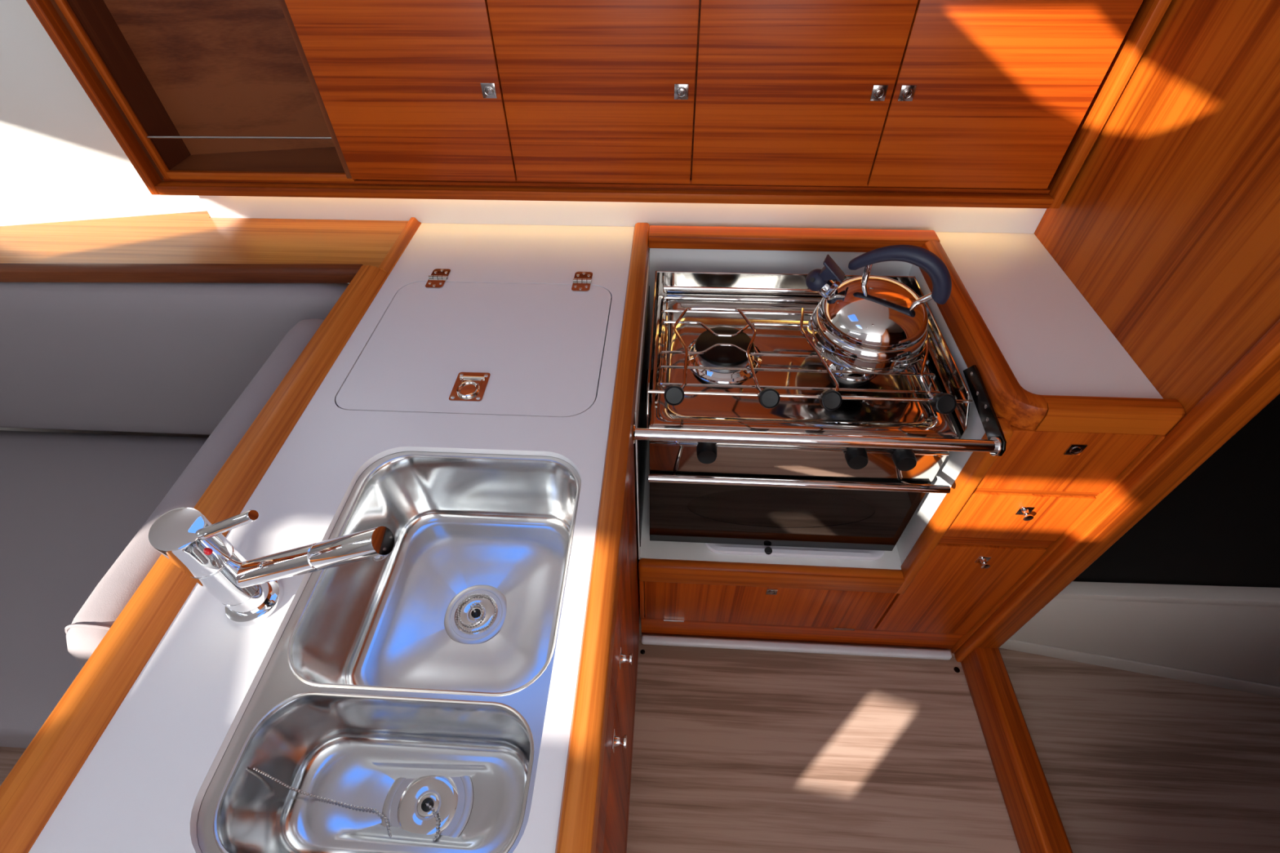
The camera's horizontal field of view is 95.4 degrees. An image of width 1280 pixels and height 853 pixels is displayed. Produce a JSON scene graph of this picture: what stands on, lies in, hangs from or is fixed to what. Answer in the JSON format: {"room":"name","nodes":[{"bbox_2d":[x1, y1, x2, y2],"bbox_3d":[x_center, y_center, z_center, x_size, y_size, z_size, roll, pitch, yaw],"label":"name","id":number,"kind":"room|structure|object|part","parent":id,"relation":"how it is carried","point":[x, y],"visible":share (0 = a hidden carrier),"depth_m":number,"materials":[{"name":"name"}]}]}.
{"room":"ship interior","nodes":[
{"label":"ship interior","id":0,"kind":"room"},
{"bbox_2d":[0,0,209,437],"bbox_3d":[-1.710,-0.496,1.282,1.709,1.950,0.034,-6,48,-5],"label":"wall","id":1,"kind":"structure","parent":0,"point":[60,161],"depth_m":1.25,"materials":[{"name":"white paint"}]},
{"bbox_2d":[0,210,408,283],"bbox_3d":[-1.479,-0.415,1.309,1.904,0.031,0.273,1,47,1],"label":"shelf","id":2,"kind":"object","parent":1,"relation":"attached to","point":[196,246],"visible":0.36,"depth_m":1.26,"materials":[{"name":"brown wood"}]},
{"bbox_2d":[26,0,1171,208],"bbox_3d":[-0.106,-0.747,1.100,1.924,0.560,0.227,2,47,3],"label":"upper cabinet","id":3,"kind":"object","parent":1,"relation":"attached to","point":[896,103],"visible":1,"depth_m":1.10,"materials":[{"name":"brown wood"}]},
{"bbox_3d":[-1.061,-0.704,1.089,0.020,0.540,0.039,2,47,3],"label":"trim frame","id":4,"kind":"part","parent":3,"relation":"part of","materials":[{"name":"brown wood"}]},
{"bbox_2d":[49,0,191,180],"bbox_3d":[-1.034,-0.788,1.153,0.023,0.520,0.200,2,47,3],"label":"panel","id":5,"kind":"object","parent":3,"relation":"attached to","point":[95,30],"depth_m":1.16,"materials":[{"name":"brown wood"}]},
{"bbox_2d":[103,0,334,155],"bbox_3d":[-0.820,-0.813,1.173,0.436,0.520,0.113,2,47,3],"label":"shelf","id":6,"kind":"object","parent":3,"relation":"attached to","point":[215,68],"depth_m":1.22,"materials":[{"name":"brown wood"}]},
{"bbox_3d":[-0.824,-0.595,1.198,0.404,0.007,0.005,2,47,3],"label":"guard rod","id":7,"kind":"part","parent":3,"relation":"part of","materials":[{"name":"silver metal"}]},
{"bbox_2d":[278,0,351,178],"bbox_3d":[-0.615,-0.772,1.122,0.012,0.506,0.198,2,47,3],"label":"panel","id":8,"kind":"object","parent":3,"relation":"attached to","point":[286,6],"depth_m":1.11,"materials":[{"name":"brown wood"}]},
{"bbox_3d":[-0.437,-0.696,1.048,0.351,0.504,0.020,2,47,3],"label":"door","id":9,"kind":"part","parent":3,"relation":"part of","materials":[{"name":"brown wood"}]},
{"bbox_3d":[-0.079,-0.684,1.030,0.360,0.504,0.020,2,47,3],"label":"door","id":10,"kind":"part","parent":3,"relation":"part of","materials":[{"name":"brown wood"}]},
{"bbox_3d":[-0.108,-0.491,1.230,1.884,0.020,0.027,2,47,3],"label":"trim frame","id":11,"kind":"part","parent":3,"relation":"part of","materials":[{"name":"brown wood"}]},
{"bbox_3d":[0.281,-0.672,1.013,0.355,0.504,0.020,2,47,3],"label":"door","id":12,"kind":"part","parent":3,"relation":"part of","materials":[{"name":"brown wood"}]},
{"bbox_3d":[0.637,-0.660,0.996,0.352,0.504,0.020,2,47,3],"label":"door","id":13,"kind":"part","parent":3,"relation":"part of","materials":[{"name":"brown wood"}]},
{"bbox_3d":[0.839,-0.639,0.998,0.020,0.540,0.039,2,47,3],"label":"trim frame","id":14,"kind":"part","parent":3,"relation":"part of","materials":[{"name":"brown wood"}]},
{"bbox_2d":[198,195,1046,233],"bbox_3d":[-0.070,-0.491,1.285,1.864,0.099,0.012,2,47,3],"label":"wall","id":15,"kind":"structure","parent":0,"point":[937,219],"depth_m":1.29,"materials":[{"name":"white paint"}]},
{"bbox_2d":[0,612,1279,852],"bbox_3d":[-0.121,0.820,1.395,4.920,0.040,2.730,2,47,3],"label":"floor","id":16,"kind":"structure","parent":0,"point":[735,750],"depth_m":1.38,"materials":[{"name":"brown wood"}]},
{"bbox_2d":[595,271,647,852],"bbox_3d":[-0.288,0.320,1.242,0.592,0.868,1.258,2,47,3],"label":"base cabinet","id":17,"kind":"object","parent":16,"relation":"on","point":[614,807],"visible":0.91,"depth_m":0.94,"materials":[{"name":"brown wood"}]},
{"bbox_2d":[64,319,324,666],"bbox_3d":[-0.651,0.075,0.976,0.111,0.178,0.672,2,47,3],"label":"sofa armrest","id":18,"kind":"object","parent":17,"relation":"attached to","point":[117,586],"visible":0.2,"depth_m":0.84,"materials":[{"name":"grey fabric"}]},
{"bbox_2d":[0,217,649,852],"bbox_3d":[-0.304,0.009,0.904,0.580,0.050,1.264,2,47,3],"label":"countertop","id":19,"kind":"structure","parent":17,"relation":"on","point":[521,340],"depth_m":0.83,"materials":[{"name":"white laminate"}]},
{"bbox_3d":[-0.571,0.077,0.846,0.056,0.050,1.055,2,47,3],"label":"fiddle rail","id":20,"kind":"part","parent":19,"relation":"part of","materials":[{"name":"brown wood"}]},
{"bbox_2d":[148,507,394,626],"bbox_3d":[-0.377,0.149,0.632,0.248,0.198,0.064,2,47,3],"label":"mixer tap","id":21,"kind":"object","parent":19,"relation":"on","point":[251,591],"visible":1,"depth_m":0.61,"materials":[{"name":"silver metal"}]},
{"bbox_3d":[-0.412,0.099,0.579,0.083,0.052,0.012,2,47,3],"label":"lever","id":22,"kind":"part","parent":21,"relation":"part of","materials":[{"name":"silver metal"}]},
{"bbox_3d":[-0.362,0.144,0.629,0.218,0.121,0.030,2,47,3],"label":"spout","id":23,"kind":"part","parent":21,"relation":"part of","materials":[{"name":"silver metal"}]},
{"bbox_2d":[196,451,581,852],"bbox_3d":[-0.258,0.283,0.765,0.354,0.163,0.535,2,47,3],"label":"double sink","id":24,"kind":"object","parent":19,"relation":"in","point":[365,693],"visible":0.98,"depth_m":0.71,"materials":[{"name":"silver metal"}]},
{"bbox_2d":[253,767,457,842],"bbox_3d":[-0.309,0.409,0.643,0.200,0.112,0.085,2,47,3],"label":"plug","id":25,"kind":"object","parent":24,"relation":"attached to","point":[428,804],"visible":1,"depth_m":0.67,"materials":[{"name":"silver metal"}]},
{"bbox_3d":[-0.263,0.397,0.636,0.304,0.122,0.152,2,47,3],"label":"bowl","id":26,"kind":"part","parent":24,"relation":"part of","materials":[{"name":"silver metal"}]},
{"bbox_3d":[-0.249,0.220,0.816,0.313,0.147,0.336,2,47,3],"label":"bowl","id":27,"kind":"part","parent":24,"relation":"part of","materials":[{"name":"silver metal"}]},
{"bbox_2d":[454,593,497,635],"bbox_3d":[-0.242,0.278,0.863,0.071,0.016,0.071,2,47,3],"label":"drain","id":28,"kind":"object","parent":24,"relation":"in","point":[476,614],"visible":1,"depth_m":0.86,"materials":[{"name":"silver metal"}]},
{"bbox_3d":[-0.518,-0.385,1.274,0.022,0.046,0.209,2,47,3],"label":"fiddle rail","id":29,"kind":"part","parent":19,"relation":"part of","materials":[{"name":"brown wood"}]},
{"bbox_3d":[-0.281,-0.066,0.963,0.054,0.002,0.068,2,47,3],"label":"pull plate","id":30,"kind":"part","parent":19,"relation":"part of","materials":[{"name":"silver metal"}]},
{"bbox_3d":[-0.281,-0.065,0.959,0.042,0.006,0.050,2,47,3],"label":"ring pull","id":31,"kind":"part","parent":19,"relation":"part of","materials":[{"name":"silver metal"}]},
{"bbox_3d":[-0.276,-0.149,1.052,0.424,0.016,0.362,2,47,3],"label":"lid","id":32,"kind":"part","parent":19,"relation":"part of","materials":[{"name":"white laminate"}]},
{"bbox_3d":[-0.031,0.021,0.893,0.034,0.042,1.264,2,47,3],"label":"fiddle rail","id":33,"kind":"part","parent":19,"relation":"part of","materials":[{"name":"brown wood"}]},
{"bbox_3d":[-0.045,0.431,0.645,0.005,0.136,0.294,2,47,3],"label":"drawer","id":34,"kind":"part","parent":17,"relation":"part of","materials":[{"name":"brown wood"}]},
{"bbox_3d":[-0.040,0.691,0.926,0.005,0.622,0.294,2,47,3],"label":"door","id":35,"kind":"part","parent":17,"relation":"part of","materials":[{"name":"brown wood"}]},
{"bbox_3d":[-0.027,0.421,0.778,0.018,0.024,0.024,2,47,3],"label":"knob","id":36,"kind":"part","parent":17,"relation":"part of","materials":[{"name":"silver metal"}]},
{"bbox_3d":[-0.025,0.177,0.880,0.005,0.136,0.392,2,47,3],"label":"drawer","id":37,"kind":"part","parent":17,"relation":"part of","materials":[{"name":"brown wood"}]},
{"bbox_3d":[-0.020,0.340,0.853,0.018,0.024,0.024,2,47,3],"label":"knob","id":38,"kind":"part","parent":17,"relation":"part of","materials":[{"name":"silver metal"}]},
{"bbox_3d":[-0.020,0.436,1.161,0.005,0.622,0.392,2,47,3],"label":"door","id":39,"kind":"part","parent":17,"relation":"part of","materials":[{"name":"brown wood"}]},
{"bbox_2d":[635,248,1165,653],"bbox_3d":[0.430,0.088,1.432,0.840,0.886,0.579,2,47,3],"label":"base cabinet","id":40,"kind":"object","parent":16,"relation":"on","point":[963,552],"visible":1,"depth_m":1.29,"materials":[{"name":"brown wood"}]},
{"bbox_3d":[0.303,0.432,1.425,0.583,0.216,0.013,2,47,3],"label":"flap door","id":41,"kind":"part","parent":40,"relation":"part of","materials":[{"name":"brown wood"}]},
{"bbox_3d":[0.297,0.336,1.312,0.602,0.074,0.026,2,47,3],"label":"niche frame","id":42,"kind":"part","parent":40,"relation":"part of","materials":[{"name":"brown wood"}]},
{"bbox_2d":[705,542,884,560],"bbox_3d":[0.354,0.172,1.401,0.400,0.019,0.318,2,47,3],"label":"drip tray","id":43,"kind":"object","parent":40,"relation":"in","point":[719,548],"visible":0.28,"depth_m":1.29,"materials":[{"name":"metal"}]},
{"bbox_2d":[764,546,772,555],"bbox_3d":[0.285,0.276,1.294,0.017,0.011,0.017,2,47,3],"label":"stopper","id":44,"kind":"object","parent":43,"relation":"on","point":[768,550],"visible":1,"depth_m":1.29,"materials":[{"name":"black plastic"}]},
{"bbox_2d":[644,271,973,551],"bbox_3d":[0.297,-0.017,1.245,0.572,0.458,0.458,2,47,3],"label":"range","id":45,"kind":"object","parent":40,"relation":"in","point":[733,351],"visible":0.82,"depth_m":1.12,"materials":[{"name":"grey metal"}]},
{"bbox_3d":[0.059,-0.054,0.997,0.035,0.038,0.036,2,47,3],"label":"clamp knob","id":46,"kind":"part","parent":45,"relation":"part of","materials":[{"name":"black plastic"}]},
{"bbox_3d":[0.121,0.047,1.055,0.038,0.039,0.030,2,47,3],"label":"control knob","id":47,"kind":"part","parent":45,"relation":"part of","materials":[{"name":"black plastic"}]},
{"bbox_3d":[0.168,-0.151,1.161,0.112,0.016,0.112,2,47,3],"label":"burner crown","id":48,"kind":"part","parent":45,"relation":"part of","materials":[{"name":"grey metal"}]},
{"bbox_3d":[0.168,-0.143,1.170,0.154,0.012,0.154,2,47,3],"label":"burner","id":49,"kind":"part","parent":45,"relation":"part of","materials":[{"name":"silver metal"}]},
{"bbox_3d":[0.219,-0.048,0.990,0.035,0.038,0.036,2,47,3],"label":"clamp knob","id":50,"kind":"part","parent":45,"relation":"part of","materials":[{"name":"black plastic"}]},
{"bbox_2d":[648,471,950,551],"bbox_3d":[0.295,0.055,1.287,0.534,0.299,0.409,2,47,3],"label":"oven","id":51,"kind":"object","parent":45,"relation":"in","point":[864,510],"depth_m":1.19,"materials":[{"name":"black glass"}]},
{"bbox_3d":[0.285,0.051,1.069,0.536,0.128,0.012,2,47,3],"label":"panel","id":52,"kind":"part","parent":45,"relation":"part of","materials":[{"name":"silver metal"}]},
{"bbox_3d":[0.287,-0.051,0.995,0.546,0.006,0.006,2,47,3],"label":"clamp rail","id":53,"kind":"part","parent":45,"relation":"part of","materials":[{"name":"silver metal"}]},
{"bbox_3d":[0.322,-0.045,0.985,0.035,0.038,0.036,2,47,3],"label":"clamp knob","id":54,"kind":"part","parent":45,"relation":"part of","materials":[{"name":"black plastic"}]},
{"bbox_3d":[0.420,-0.134,1.157,0.115,0.012,0.115,2,47,3],"label":"burner","id":55,"kind":"part","parent":45,"relation":"part of","materials":[{"name":"silver metal"}]},
{"bbox_3d":[0.388,0.056,1.042,0.038,0.039,0.030,2,47,3],"label":"control knob","id":56,"kind":"part","parent":45,"relation":"part of","materials":[{"name":"black plastic"}]},
{"bbox_2d":[805,244,951,374],"bbox_3d":[0.422,-0.239,1.046,0.233,0.200,0.218,2,47,3],"label":"kettle","id":57,"kind":"object","parent":45,"relation":"on","point":[867,323],"visible":0.99,"depth_m":1.02,"materials":[{"name":"silver metal"}]},
{"bbox_3d":[0.357,-0.247,1.085,0.057,0.054,0.039,16,50,15],"label":"spout","id":58,"kind":"part","parent":57,"relation":"part of","materials":[{"name":"silver metal"}]},
{"bbox_3d":[0.401,-0.271,1.030,0.014,0.054,0.012,2,47,3],"label":"handle post","id":59,"kind":"part","parent":57,"relation":"part of","materials":[{"name":"silver metal"}]},
{"bbox_3d":[0.449,-0.269,0.999,0.175,0.090,0.029,19,50,17],"label":"handle","id":60,"kind":"part","parent":57,"relation":"part of","materials":[{"name":"black plastic"}]},
{"bbox_3d":[0.496,-0.222,1.018,0.037,0.038,0.011,19,50,17],"label":"handle post","id":61,"kind":"part","parent":57,"relation":"part of","materials":[{"name":"silver metal"}]},
{"bbox_3d":[0.471,0.059,1.038,0.038,0.039,0.030,2,47,3],"label":"control knob","id":62,"kind":"part","parent":45,"relation":"part of","materials":[{"name":"black plastic"}]},
{"bbox_3d":[0.509,-0.039,0.976,0.035,0.038,0.036,2,47,3],"label":"clamp knob","id":63,"kind":"part","parent":45,"relation":"part of","materials":[{"name":"black plastic"}]},
{"bbox_2d":[632,364,1006,456],"bbox_3d":[0.281,-0.042,0.976,0.577,0.050,0.191,2,47,3],"label":"grab bar","id":64,"kind":"object","parent":40,"relation":"attached to","point":[996,443],"visible":1,"depth_m":0.92,"materials":[{"name":"silver metal"}]},
{"bbox_3d":[0.568,-0.034,0.962,0.004,0.048,0.190,2,47,3],"label":"bracket plate","id":65,"kind":"part","parent":64,"relation":"part of","materials":[{"name":"grey metal"}]},
{"bbox_2d":[648,225,1185,435],"bbox_3d":[0.425,-0.224,1.107,0.840,0.050,0.563,2,47,3],"label":"countertop","id":66,"kind":"structure","parent":40,"relation":"on","point":[1044,358],"depth_m":1.05,"materials":[{"name":"white laminate"}]},
{"bbox_3d":[0.327,-0.407,1.266,0.616,0.032,0.048,2,47,3],"label":"fiddle rail","id":67,"kind":"part","parent":66,"relation":"part of","materials":[{"name":"brown wood"}]},
{"bbox_3d":[0.615,-0.202,1.085,0.061,0.049,0.521,2,47,3],"label":"fiddle rail","id":68,"kind":"part","parent":66,"relation":"part of","materials":[{"name":"brown wood"}]},
{"bbox_3d":[0.732,-0.225,1.107,0.228,0.020,0.528,2,47,3],"label":"panel","id":69,"kind":"part","parent":66,"relation":"part of","materials":[{"name":"white laminate"}]},
{"bbox_3d":[0.729,-0.020,0.914,0.201,0.049,0.036,2,47,3],"label":"fiddle rail","id":70,"kind":"part","parent":66,"relation":"part of","materials":[{"name":"brown wood"}]},
{"bbox_3d":[0.583,0.182,1.127,0.024,0.548,0.035,2,47,3],"label":"niche frame","id":71,"kind":"part","parent":40,"relation":"part of","materials":[{"name":"brown wood"}]},
{"bbox_3d":[0.712,0.380,1.335,0.226,0.408,0.013,2,47,3],"label":"cupboard door","id":72,"kind":"part","parent":40,"relation":"part of","materials":[{"name":"brown wood"}]},
{"bbox_3d":[0.713,0.283,1.207,0.025,0.025,0.020,2,47,3],"label":"knob","id":73,"kind":"part","parent":40,"relation":"part of","materials":[{"name":"silver metal"}]},
{"bbox_3d":[0.709,0.229,1.173,0.226,0.030,0.009,2,47,3],"label":"cross rail","id":74,"kind":"part","parent":40,"relation":"part of","materials":[{"name":"brown wood"}]},
{"bbox_3d":[0.708,0.170,1.107,0.226,0.142,0.013,2,47,3],"label":"drawer","id":75,"kind":"part","parent":40,"relation":"part of","materials":[{"name":"brown wood"}]},
{"bbox_3d":[0.714,0.163,1.076,0.025,0.025,0.020,2,47,3],"label":"knob","id":76,"kind":"part","parent":40,"relation":"part of","materials":[{"name":"silver metal"}]},
{"bbox_3d":[0.707,0.114,1.050,0.226,0.012,0.009,2,47,3],"label":"cross rail","id":77,"kind":"part","parent":40,"relation":"part of","materials":[{"name":"brown wood"}]},
{"bbox_3d":[0.706,0.058,0.985,0.226,0.154,0.013,2,47,3],"label":"drawer","id":78,"kind":"part","parent":40,"relation":"part of","materials":[{"name":"brown wood"}]},
{"bbox_2d":[953,666,959,672],"bbox_3d":[0.828,0.636,1.522,0.015,0.001,0.015,2,47,3],"label":"screw","id":79,"kind":"object","parent":16,"relation":"on","point":[957,669],"visible":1,"depth_m":1.52,"materials":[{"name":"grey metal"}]},
{"bbox_2d":[999,394,1279,697],"bbox_3d":[1.583,0.227,1.428,1.340,0.675,0.799,2,47,3],"label":"wall","id":80,"kind":"structure","parent":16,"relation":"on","point":[1190,593],"depth_m":1.36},
{"bbox_3d":[1.570,0.659,1.454,1.354,0.050,0.006,8,48,8],"label":"skirting","id":81,"kind":"part","parent":80,"relation":"part of","materials":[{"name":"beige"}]},
{"bbox_3d":[1.567,0.435,1.237,1.357,0.672,0.030,8,48,8],"label":"panel","id":82,"kind":"part","parent":80,"relation":"part of","materials":[{"name":"beige paint"}]},
{"bbox_3d":[-1.240,0.479,1.534,1.310,0.246,0.630,2,47,3],"label":"settee base","id":83,"kind":"object","parent":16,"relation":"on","visible":0},
{"bbox_2d":[0,430,208,748],"bbox_3d":[-1.242,0.339,1.381,1.310,0.165,0.740,2,47,3],"label":"seat cushion","id":84,"kind":"object","parent":83,"relation":"on","point":[71,504],"visible":0.24,"depth_m":1.36,"materials":[{"name":"grey fabric"}]},
{"bbox_2d":[0,282,349,435],"bbox_3d":[-1.236,-0.156,1.410,1.288,0.466,0.109,2,47,3],"label":"cushion","id":85,"kind":"object","parent":84,"relation":"on","point":[162,357],"visible":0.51,"depth_m":1.30,"materials":[{"name":"grey fabric"}]},
{"bbox_2d":[434,222,960,264],"bbox_3d":[0.039,-0.658,1.403,1.820,1.950,0.030,2,47,3],"label":"wall","id":86,"kind":"structure","parent":0,"point":[434,223],"depth_m":1.54,"materials":[{"name":"white paint"}]},
{"bbox_2d":[1001,0,1279,416],"bbox_3d":[0.879,-0.349,1.103,0.057,1.950,0.795,2,47,3],"label":"wall","id":87,"kind":"structure","parent":0,"point":[1168,228],"depth_m":0.90,"materials":[{"name":"brown wood"}]},
{"bbox_2d":[641,635,951,660],"bbox_3d":[0.412,0.590,1.556,0.817,0.022,0.022,2,47,3],"label":"trim","id":88,"kind":"structure","parent":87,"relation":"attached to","point":[646,639],"depth_m":1.55,"materials":[{"name":"white plastic"}]},
{"bbox_2d":[960,647,1072,852],"bbox_3d":[0.852,0.822,1.278,0.057,0.105,0.660,2,47,3],"label":"trim","id":89,"kind":"structure","parent":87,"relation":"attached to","point":[1036,822],"depth_m":1.31,"materials":[{"name":"brown wood"}]},
{"bbox_2d":[954,319,1279,662],"bbox_3d":[0.855,-0.048,0.826,0.069,1.950,0.029,2,47,3],"label":"trim","id":90,"kind":"structure","parent":87,"relation":"attached to","point":[1253,382],"depth_m":0.96,"materials":[{"name":"brown wood"}]}
]}

